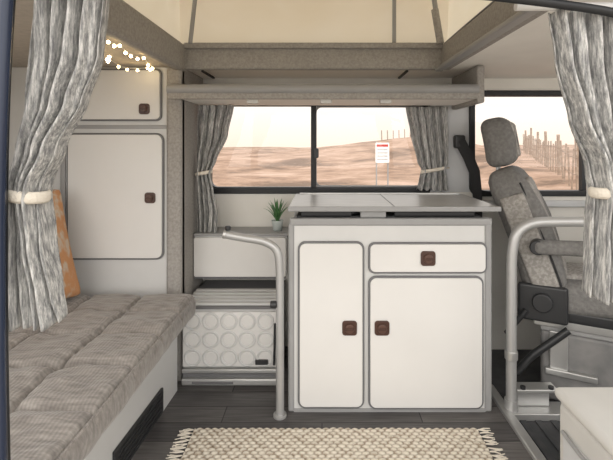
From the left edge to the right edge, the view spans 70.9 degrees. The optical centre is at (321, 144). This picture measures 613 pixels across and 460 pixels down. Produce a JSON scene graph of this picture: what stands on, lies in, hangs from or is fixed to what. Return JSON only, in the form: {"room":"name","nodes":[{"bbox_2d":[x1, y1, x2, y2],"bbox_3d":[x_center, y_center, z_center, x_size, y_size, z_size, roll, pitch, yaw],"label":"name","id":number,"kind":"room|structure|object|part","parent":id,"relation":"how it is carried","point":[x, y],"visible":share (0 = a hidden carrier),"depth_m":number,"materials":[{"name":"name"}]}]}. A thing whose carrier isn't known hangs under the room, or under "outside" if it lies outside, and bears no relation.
{"room":"vehicle interior","nodes":[
{"label":"vehicle interior","id":0,"kind":"room"},
{"bbox_2d":[0,0,13,459],"bbox_3d":[-0.678,0.489,0.915,0.059,1.901,0.032,0,0,0],"label":"door frame","id":1,"kind":"structure","parent":0,"point":[6,6],"depth_m":0.91,"materials":[{"name":"blue paint"}]},
{"bbox_2d":[6,0,15,459],"bbox_3d":[-0.686,0.489,0.935,0.056,1.901,0.028,0,0,0],"label":"seal","id":2,"kind":"object","parent":1,"relation":"attached to","point":[7,336],"visible":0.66,"depth_m":0.94,"materials":[{"name":"black rubber"}]},
{"bbox_2d":[12,0,199,76],"bbox_3d":[-1.242,-0.435,1.840,1.017,0.050,1.740,0,0,0],"label":"ceiling","id":3,"kind":"structure","parent":0,"point":[22,25],"depth_m":1.85,"materials":[{"name":"beige fabric"}]},
{"bbox_2d":[105,40,153,71],"bbox_3d":[-0.878,-0.380,1.869,0.185,0.033,0.610,0,0,-8],"label":"string lights","id":4,"kind":"object","parent":3,"relation":"in","point":[108,41],"visible":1,"depth_m":1.89,"materials":[{"name":"white plastic"}]},
{"bbox_2d":[106,0,185,70],"bbox_3d":[-0.750,-0.463,1.690,0.050,0.145,1.220,0,0,0],"label":"band","id":5,"kind":"object","parent":3,"relation":"attached to","point":[126,25],"visible":0.75,"depth_m":1.76,"materials":[{"name":"grey fabric"}]},
{"bbox_2d":[123,0,494,43],"bbox_3d":[-0.030,-0.885,1.690,1.660,0.730,1.540,0,0,0],"label":"roof","id":6,"kind":"structure","parent":0,"point":[165,14],"depth_m":2.10,"materials":[{"name":"fabric"}]},
{"bbox_2d":[179,0,448,43],"bbox_3d":[-0.040,-0.865,2.345,1.520,0.690,0.070,0,0,0],"label":"canvas","id":7,"kind":"object","parent":6,"relation":"attached to","point":[216,21],"visible":0.77,"depth_m":2.32},
{"bbox_2d":[392,0,395,42],"bbox_3d":[0.385,-0.830,2.293,0.020,0.720,0.006,0,0,0],"label":"strap","id":8,"kind":"object","parent":6,"relation":"hanging from","point":[393,1],"visible":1,"depth_m":2.29,"materials":[{"name":"beige fabric"}]},
{"bbox_2d":[189,70,437,77],"bbox_3d":[-0.039,-0.435,2.510,1.388,0.050,0.400,0,0,0],"label":"lining","id":9,"kind":"object","parent":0,"point":[216,73],"visible":0.36,"depth_m":2.47,"materials":[{"name":"grey fabric"}]},
{"bbox_2d":[201,70,214,78],"bbox_3d":[-0.654,-0.406,2.475,0.012,0.011,0.250,0,0,0],"label":"clip","id":10,"kind":"object","parent":9,"relation":"attached to","point":[202,71],"visible":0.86,"depth_m":2.46,"materials":[{"name":"black plastic"}]},
{"bbox_2d":[185,49,441,69],"bbox_3d":[-0.040,-0.469,2.305,1.430,0.133,0.040,0,0,0],"label":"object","id":11,"kind":"object","parent":9,"relation":"attached to","point":[196,59],"visible":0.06,"depth_m":2.29,"materials":[{"name":"grey fabric"}]},
{"bbox_2d":[184,43,442,48],"bbox_3d":[-0.045,-0.525,2.276,1.370,0.030,0.028,0,0,0],"label":"flange","id":12,"kind":"object","parent":11,"relation":"attached to","point":[186,45],"visible":0.89,"depth_m":2.26,"materials":[{"name":"grey fabric"}]},
{"bbox_2d":[432,0,442,43],"bbox_3d":[0.575,-0.845,2.250,0.116,0.633,0.026,0,0,0],"label":"gas strut","id":13,"kind":"object","parent":12,"relation":"attached to","point":[434,2],"visible":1,"depth_m":2.24,"materials":[{"name":"grey metal"}]},
{"bbox_2d":[431,8,443,44],"bbox_3d":[0.605,-0.620,2.250,0.067,0.186,0.038,0,0,0],"label":"gas strut sleeve","id":14,"kind":"object","parent":13,"relation":"attached to","point":[435,12],"depth_m":2.23,"materials":[{"name":"grey fabric"}]},
{"bbox_2d":[398,70,407,78],"bbox_3d":[0.466,-0.406,2.475,0.012,0.011,0.250,0,0,0],"label":"clip","id":15,"kind":"object","parent":9,"relation":"attached to","point":[406,71],"visible":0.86,"depth_m":2.46,"materials":[{"name":"black plastic"}]},
{"bbox_2d":[203,78,451,83],"bbox_3d":[-0.410,-0.340,2.680,2.680,0.160,0.060,0,0,0],"label":"panel","id":16,"kind":"object","parent":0,"point":[205,80],"visible":0.02,"depth_m":2.65,"materials":[{"name":"grey felt"}]},
{"bbox_2d":[166,65,483,109],"bbox_3d":[0.020,-0.312,2.405,1.620,0.194,0.451,0,0,0],"label":"shelf","id":17,"kind":"object","parent":16,"relation":"attached to","point":[466,89],"visible":1,"depth_m":2.19,"materials":[{"name":"grey fabric"}]},
{"bbox_2d":[195,105,233,232],"bbox_3d":[-0.619,0.134,2.517,0.223,0.728,0.171,0,0,0],"label":"window curtain","id":18,"kind":"object","parent":17,"relation":"hanging from","point":[213,121],"visible":1,"depth_m":2.46,"materials":[{"name":"fabric"}]},
{"bbox_2d":[131,346,532,459],"bbox_3d":[-0.455,1.260,1.775,2.590,0.040,1.750,0,0,0],"label":"floor","id":19,"kind":"structure","parent":0,"point":[191,406],"depth_m":1.95,"materials":[{"name":"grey wood"}]},
{"bbox_2d":[8,294,195,459],"bbox_3d":[-1.188,0.696,1.571,1.104,1.089,1.203,0,0,0],"label":"bed","id":20,"kind":"object","parent":19,"relation":"on","point":[95,383],"visible":0.73,"depth_m":1.54,"materials":[{"name":"grey-beige woven fabric"},{"name":"grey white laminate"},{"name":"black plastic"}]},
{"bbox_2d":[52,189,79,297],"bbox_3d":[-1.295,0.475,1.925,0.187,0.516,0.392,0,0,14],"label":"throw pillow","id":21,"kind":"object","parent":20,"relation":"on","point":[70,279],"visible":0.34,"depth_m":2.04,"materials":[{"name":"orange fabric"}]},
{"bbox_2d":[113,388,162,459],"bbox_3d":[-0.745,1.171,1.770,0.012,0.113,0.421,0,0,3],"label":"vent","id":22,"kind":"object","parent":20,"relation":"attached to","point":[129,442],"depth_m":1.74,"materials":[{"name":"black plastic"}]},
{"bbox_2d":[9,67,202,380],"bbox_3d":[-1.236,0.416,2.431,1.007,1.648,0.428,0,0,0],"label":"wardrobe","id":23,"kind":"object","parent":19,"relation":"on","point":[126,180],"visible":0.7,"depth_m":2.24,"materials":[{"name":"grey laminate"}]},
{"bbox_3d":[-1.081,0.269,2.245,0.490,0.645,0.009,0,0,0],"label":"door","id":24,"kind":"part","parent":23,"relation":"part of","materials":[{"name":"white laminate"}]},
{"bbox_3d":[-1.067,-0.263,2.245,0.439,0.257,0.009,0,0,0],"label":"door","id":25,"kind":"part","parent":23,"relation":"part of","materials":[{"name":"white laminate"}]},
{"bbox_3d":[-0.925,-0.188,2.237,0.056,0.056,0.008,0,0,0],"label":"latch plate","id":26,"kind":"part","parent":23,"relation":"part of","materials":[{"name":"brown plastic"}]},
{"bbox_3d":[-0.895,0.275,2.237,0.056,0.056,0.008,0,0,0],"label":"latch plate","id":27,"kind":"part","parent":23,"relation":"part of","materials":[{"name":"brown plastic"}]},
{"bbox_3d":[-0.774,0.416,2.275,0.082,1.648,0.070,0,0,0],"label":"corner post","id":28,"kind":"part","parent":23,"relation":"part of","materials":[{"name":"grey fabric"}]},
{"bbox_2d":[182,280,284,384],"bbox_3d":[-0.470,1.028,2.408,0.491,0.424,0.464,0,0,0],"label":"box unit","id":29,"kind":"object","parent":19,"relation":"on","point":[230,337],"visible":0.94,"depth_m":2.20,"materials":[{"name":"white plastic"}]},
{"bbox_3d":[-0.471,1.152,2.201,0.486,0.020,0.028,0,0,0],"label":"rail","id":30,"kind":"part","parent":29,"relation":"part of","materials":[{"name":"metal"}]},
{"bbox_3d":[-0.471,1.205,2.197,0.486,0.034,0.035,0,0,0],"label":"rail","id":31,"kind":"part","parent":29,"relation":"part of","materials":[{"name":"metal"}]},
{"bbox_2d":[222,226,286,419],"bbox_3d":[-0.309,0.805,1.965,0.293,0.870,0.060,0,0,0],"label":"support rail","id":32,"kind":"object","parent":19,"relation":"on","point":[279,414],"visible":1,"depth_m":1.95,"materials":[{"name":"silver paint"}]},
{"bbox_2d":[166,427,507,459],"bbox_3d":[0.059,1.232,1.576,1.364,0.013,0.605,0,0,0],"label":"woven rug","id":33,"kind":"object","parent":19,"relation":"on","point":[333,443],"visible":1,"depth_m":1.76,"materials":[{"name":"fabric"}]},
{"bbox_2d":[288,193,500,411],"bbox_3d":[0.335,0.759,2.244,0.986,0.962,0.573,0,0,0],"label":"base cabinet","id":34,"kind":"object","parent":19,"relation":"on","point":[390,294],"visible":1,"depth_m":1.98,"materials":[{"name":"grey laminate"}]},
{"bbox_3d":[-0.143,0.802,2.022,0.030,0.875,0.056,0,0,0],"label":"post","id":35,"kind":"part","parent":34,"relation":"part of","materials":[{"name":"grey metal"}]},
{"bbox_3d":[0.042,0.832,1.986,0.290,0.754,0.009,0,0,0],"label":"door","id":36,"kind":"part","parent":34,"relation":"part of","materials":[{"name":"white laminate"}]},
{"bbox_3d":[0.127,0.842,1.977,0.068,0.068,0.008,0,0,0],"label":"latch plate","id":37,"kind":"part","parent":34,"relation":"part of","materials":[{"name":"brown plastic"}]},
{"bbox_3d":[0.127,0.842,1.968,0.042,0.042,0.010,0,0,0],"label":"latch knob","id":38,"kind":"part","parent":34,"relation":"part of","materials":[{"name":"brown plastic"}]},
{"bbox_3d":[0.276,0.842,1.977,0.068,0.068,0.008,0,0,0],"label":"latch plate","id":39,"kind":"part","parent":34,"relation":"part of","materials":[{"name":"brown plastic"}]},
{"bbox_3d":[0.276,0.842,1.968,0.042,0.042,0.010,0,0,0],"label":"latch knob","id":40,"kind":"part","parent":34,"relation":"part of","materials":[{"name":"brown plastic"}]},
{"bbox_2d":[297,212,480,216],"bbox_3d":[0.315,0.327,2.260,0.870,0.036,0.480,0,0,0],"label":"cooktop","id":41,"kind":"object","parent":34,"relation":"in","point":[299,214],"depth_m":2.02,"materials":[{"name":"black metal"}]},
{"bbox_3d":[0.320,0.357,2.011,0.940,0.035,0.038,0,0,0],"label":"rail","id":42,"kind":"part","parent":34,"relation":"part of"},
{"bbox_3d":[0.335,0.295,2.259,0.980,0.018,0.542,0,0,0],"label":"worktop lid","id":43,"kind":"part","parent":34,"relation":"part of","materials":[{"name":"grey metal"}]},
{"bbox_3d":[0.481,0.914,1.986,0.516,0.598,0.009,0,0,0],"label":"door","id":44,"kind":"part","parent":34,"relation":"part of","materials":[{"name":"white laminate"}]},
{"bbox_3d":[0.489,0.522,1.986,0.532,0.127,0.009,0,0,0],"label":"door","id":45,"kind":"part","parent":34,"relation":"part of","materials":[{"name":"white laminate"}]},
{"bbox_3d":[0.488,0.522,1.977,0.068,0.068,0.008,0,0,0],"label":"latch plate","id":46,"kind":"part","parent":34,"relation":"part of","materials":[{"name":"brown plastic"}]},
{"bbox_3d":[0.488,0.522,1.968,0.042,0.042,0.010,0,0,0],"label":"latch knob","id":47,"kind":"part","parent":34,"relation":"part of","materials":[{"name":"brown plastic"}]},
{"bbox_3d":[0.772,0.802,2.022,0.035,0.875,0.056,0,0,0],"label":"post","id":48,"kind":"part","parent":34,"relation":"part of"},
{"bbox_2d":[492,385,545,459],"bbox_3d":[0.854,1.251,1.550,0.043,0.058,1.300,0,0,0],"label":"trim","id":49,"kind":"structure","parent":19,"relation":"on","point":[533,450],"depth_m":1.85,"materials":[{"name":"metal"}]},
{"bbox_2d":[492,349,560,459],"bbox_3d":[1.480,1.300,1.775,1.240,0.080,1.750,0,0,0],"label":"rubber mat","id":50,"kind":"object","parent":19,"relation":"on","point":[532,373],"visible":0.02,"depth_m":2.32,"materials":[{"name":"black rubber"}]},
{"bbox_2d":[519,420,554,459],"bbox_3d":[0.915,1.257,1.475,0.030,0.006,1.050,0,0,0],"label":"rib","id":51,"kind":"object","parent":50,"relation":"on","point":[538,442],"visible":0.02,"depth_m":1.82,"materials":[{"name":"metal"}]},
{"bbox_2d":[504,217,583,420],"bbox_3d":[1.235,0.797,2.010,0.770,0.926,0.100,0,0,0],"label":"grab rail","id":52,"kind":"object","parent":50,"relation":"on","point":[528,401],"visible":0.91,"depth_m":1.98,"materials":[{"name":"silver paint"}]},
{"bbox_3d":[1.005,1.244,2.010,0.290,0.032,0.100,0,0,0],"label":"plate","id":53,"kind":"part","parent":52,"relation":"part of","materials":[{"name":"metal"}]},
{"bbox_2d":[481,117,612,400],"bbox_3d":[1.248,0.554,2.241,0.793,1.412,0.578,0,0,28],"label":"seat","id":54,"kind":"object","parent":50,"relation":"on","point":[575,349],"visible":0.91,"depth_m":2.09,"materials":[{"name":"grey fabric"}]},
{"bbox_3d":[0.961,0.875,2.128,0.113,0.146,0.029,0,0,25],"label":"recline lever","id":55,"kind":"part","parent":54,"relation":"part of","materials":[{"name":"black plastic"}]},
{"bbox_3d":[1.122,0.442,2.351,0.367,0.647,0.500,0,0,28],"label":"backrest","id":56,"kind":"part","parent":54,"relation":"part of","materials":[{"name":"grey fabric"}]},
{"bbox_3d":[1.025,0.482,2.128,0.266,0.484,0.030,0,0,28],"label":"backrest panel","id":57,"kind":"part","parent":54,"relation":"part of","materials":[{"name":"fabric"}]},
{"bbox_3d":[1.147,0.480,1.998,0.300,0.087,0.055,0,0,28],"label":"armrest","id":58,"kind":"part","parent":54,"relation":"part of","materials":[{"name":"grey fabric"}]},
{"bbox_3d":[1.274,0.875,2.055,0.470,0.040,0.040,0,0,28],"label":"slide rail","id":59,"kind":"part","parent":54,"relation":"part of","materials":[{"name":"metal"}]},
{"bbox_3d":[1.368,0.905,2.221,0.420,0.030,0.400,0,0,28],"label":"swivel plate","id":60,"kind":"part","parent":54,"relation":"part of","materials":[{"name":"grey metal"}]},
{"bbox_2d":[564,279,612,318],"bbox_3d":[1.394,0.740,2.207,0.502,0.186,0.480,0,0,28],"label":"seat cushion","id":61,"kind":"object","parent":54,"relation":"on","point":[577,304],"depth_m":2.03,"materials":[{"name":"grey fabric"}]},
{"bbox_3d":[1.367,0.830,2.210,0.450,0.060,0.420,0,0,28],"label":"seat frame","id":62,"kind":"part","parent":54,"relation":"part of","materials":[{"name":"black plastic"}]},
{"bbox_2d":[535,420,559,452],"bbox_3d":[0.985,1.257,1.475,0.030,0.006,1.050,0,0,0],"label":"rib","id":63,"kind":"object","parent":50,"relation":"on","point":[540,423],"visible":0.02,"depth_m":1.86,"materials":[{"name":"rubber"}]},
{"bbox_2d":[550,420,559,431],"bbox_3d":[1.055,1.257,1.475,0.030,0.006,1.050,0,0,0],"label":"rib","id":64,"kind":"object","parent":50,"relation":"on","point":[555,423],"visible":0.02,"depth_m":1.93,"materials":[{"name":"rubber"}]},
{"bbox_2d":[555,387,612,459],"bbox_3d":[0.995,1.012,1.190,0.530,0.495,0.360,0,0,0],"label":"pedestal","id":65,"kind":"object","parent":50,"relation":"on","point":[586,413],"visible":1,"depth_m":1.25,"materials":[{"name":"beige plastic"}]},
{"bbox_3d":[0.743,1.020,1.190,0.010,0.280,0.260,0,0,0],"label":"pocket panel","id":66,"kind":"part","parent":65,"relation":"part of","materials":[{"name":"white plastic"}]},
{"bbox_2d":[203,192,585,348],"bbox_3d":[0.175,0.815,2.680,3.850,1.050,0.060,0,0,0],"label":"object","id":67,"kind":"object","parent":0,"point":[234,210],"visible":0.02,"depth_m":2.65,"materials":[{"name":"beige plastic"}]},
{"bbox_2d":[194,227,287,278],"bbox_3d":[-0.459,0.632,2.542,0.538,0.260,0.211,0,0,0],"label":"locker","id":68,"kind":"object","parent":67,"relation":"attached to","point":[215,257],"visible":0.77,"depth_m":2.44,"materials":[{"name":"grey laminate"}]},
{"bbox_2d":[266,197,287,230],"bbox_3d":[-0.261,0.405,2.537,0.147,0.193,0.154,0,0,39],"label":"potted succulent","id":69,"kind":"object","parent":68,"relation":"on","point":[277,223],"visible":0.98,"depth_m":2.51,"materials":[{"name":"green plant"}]},
{"bbox_2d":[271,219,282,230],"bbox_3d":[-0.262,0.472,2.530,0.072,0.060,0.072,0,0,0],"label":"pot","id":70,"kind":"object","parent":69,"relation":"attached to","point":[277,224],"depth_m":2.51,"materials":[{"name":"ceramic"}]},
{"bbox_2d":[213,105,429,193],"bbox_3d":[-0.030,0.010,2.667,1.390,0.580,0.065,0,0,0],"label":"seal","id":71,"kind":"object","parent":67,"relation":"attached to","point":[216,191],"visible":0.16,"depth_m":2.63,"materials":[{"name":"black rubber"}]},
{"bbox_2d":[211,105,421,188],"bbox_3d":[-0.030,0.010,2.667,1.340,0.530,0.045,0,0,0],"label":"window","id":72,"kind":"structure","parent":71,"relation":"attached to","point":[318,186],"depth_m":2.67,"materials":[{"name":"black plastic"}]},
{"bbox_2d":[311,105,315,187],"bbox_3d":[-0.052,0.010,2.659,0.032,0.510,0.042,0,0,0],"label":"bar","id":73,"kind":"object","parent":72,"relation":"attached to","point":[313,107],"visible":0.93,"depth_m":2.64,"materials":[{"name":"black metal"}]},
{"bbox_2d":[314,148,318,157],"bbox_3d":[-0.035,0.050,2.629,0.030,0.060,0.018,0,0,0],"label":"latch","id":74,"kind":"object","parent":73,"relation":"attached to","point":[316,150],"depth_m":2.62,"materials":[{"name":"black plastic"}]},
{"bbox_3d":[0.292,0.009,2.675,0.672,0.506,0.014,0,0,0],"label":"sliding frame","id":75,"kind":"part","parent":72,"relation":"part of","materials":[{"name":"clear glass"}]},
{"bbox_2d":[406,107,449,190],"bbox_3d":[0.649,0.023,2.598,0.278,0.506,0.069,0,0,-8],"label":"window curtain","id":76,"kind":"object","parent":71,"relation":"hanging from","point":[428,126],"visible":1,"depth_m":2.59,"materials":[{"name":"fabric"}]},
{"bbox_2d":[453,135,481,216],"bbox_3d":[0.887,0.520,2.619,0.165,1.160,0.057,0,0,0],"label":"belt","id":77,"kind":"object","parent":67,"relation":"attached to","point":[459,142],"visible":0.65,"depth_m":2.60,"materials":[{"name":"black fabric"}]},
{"bbox_2d":[469,90,585,195],"bbox_3d":[1.345,-0.010,2.665,0.880,0.650,0.070,0,0,0],"label":"seal","id":78,"kind":"object","parent":67,"relation":"attached to","point":[487,93],"visible":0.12,"depth_m":2.63,"materials":[{"name":"black rubber"}]},
{"bbox_2d":[579,150,585,190],"bbox_3d":[1.613,-0.013,2.663,0.025,0.585,0.035,0,0,0],"label":"bar","id":79,"kind":"object","parent":78,"relation":"attached to","point":[582,182],"visible":0.29,"depth_m":2.65,"materials":[{"name":"black metal"}]},
{"bbox_2d":[482,200,585,206],"bbox_3d":[1.450,0.360,2.635,1.300,0.040,0.030,0,0,0],"label":"trim","id":80,"kind":"structure","parent":67,"relation":"attached to","point":[550,203],"depth_m":2.62,"materials":[{"name":"white plastic"}]},
{"bbox_2d":[430,105,469,191],"bbox_3d":[0.785,-0.018,2.680,0.290,0.615,0.060,0,0,0],"label":"panel","id":81,"kind":"object","parent":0,"point":[458,120],"visible":0.29,"depth_m":2.65,"materials":[{"name":"white plastic"}]},
{"bbox_2d":[430,0,612,77],"bbox_3d":[1.377,-0.435,1.840,1.445,0.050,1.740,0,0,0],"label":"lining","id":82,"kind":"object","parent":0,"point":[527,52],"visible":0.25,"depth_m":1.99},
{"bbox_2d":[442,1,547,69],"bbox_3d":[0.660,-0.467,1.690,0.050,0.137,1.220,0,0,0],"label":"band","id":83,"kind":"object","parent":82,"relation":"attached to","point":[496,13],"visible":0.7,"depth_m":1.71,"materials":[{"name":"grey fabric"}]},
{"bbox_2d":[435,11,538,71],"bbox_3d":[0.620,-0.400,1.690,0.040,0.020,1.200,0,0,0],"label":"flange","id":84,"kind":"object","parent":83,"relation":"attached to","point":[519,17],"visible":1,"depth_m":1.56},
{"bbox_2d":[484,78,559,89],"bbox_3d":[1.515,-0.372,2.680,1.170,0.095,0.060,0,0,0],"label":"panel","id":85,"kind":"object","parent":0,"point":[489,83],"visible":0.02,"depth_m":2.65,"materials":[{"name":"beige plastic"}]},
{"bbox_3d":[0.175,-0.441,0.935,3.850,0.118,0.070,0,0,0],"label":"door","id":86,"kind":"structure","parent":0,"visible":0},
{"bbox_2d":[8,0,109,331],"bbox_3d":[-0.586,0.017,1.011,0.330,0.798,0.109,0,0,-6],"label":"door curtain","id":87,"kind":"object","parent":86,"relation":"hanging from","point":[68,38],"visible":0.99,"depth_m":0.98,"materials":[{"name":"fabric"}]},
{"bbox_2d":[487,0,612,17],"bbox_3d":[0.501,-0.295,0.955,0.605,0.129,0.020,0,0,0],"label":"seal","id":88,"kind":"object","parent":86,"relation":"attached to","point":[557,4],"visible":1,"depth_m":0.95,"materials":[{"name":"black rubber"}]},
{"bbox_2d":[514,2,612,304],"bbox_3d":[0.627,0.012,0.991,0.348,0.688,0.108,0,0,-11],"label":"door curtain","id":89,"kind":"object","parent":88,"relation":"hanging from","point":[582,42],"visible":1,"depth_m":0.98,"materials":[{"name":"cotton"},{"name":"cream rope"}]},
{"label":"outside","id":90,"kind":"structure","parent":0,"visible":0},
{"bbox_2d":[213,137,586,189],"bbox_3d":[15.000,0.634,58.150,210.000,2.576,109.700,0,0,0],"label":"ground","id":91,"kind":"structure","parent":90,"point":[354,163],"depth_m":21.81,"materials":[{"name":"brown sand"}]},
{"bbox_2d":[375,142,388,184],"bbox_3d":[2.100,0.758,14.985,0.480,1.737,0.081,0,0,0],"label":"warning sign","id":92,"kind":"object","parent":91,"relation":"on","point":[381,149],"visible":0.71,"depth_m":14.95,"materials":[{"name":"white metal"}]},
{"bbox_3d":[2.300,0.758,15.000,0.050,1.737,0.050,0,0,0],"label":"post","id":93,"kind":"part","parent":92,"relation":"part of","materials":[{"name":"white metal"}]},
{"bbox_2d":[381,128,578,189],"bbox_3d":[9.481,0.107,23.147,9.060,3.007,28.348,0,0,0],"label":"fence","id":94,"kind":"object","parent":91,"relation":"on","point":[530,143],"visible":0.62,"depth_m":16.40,"materials":[{"name":"brown wood"}]}
]}

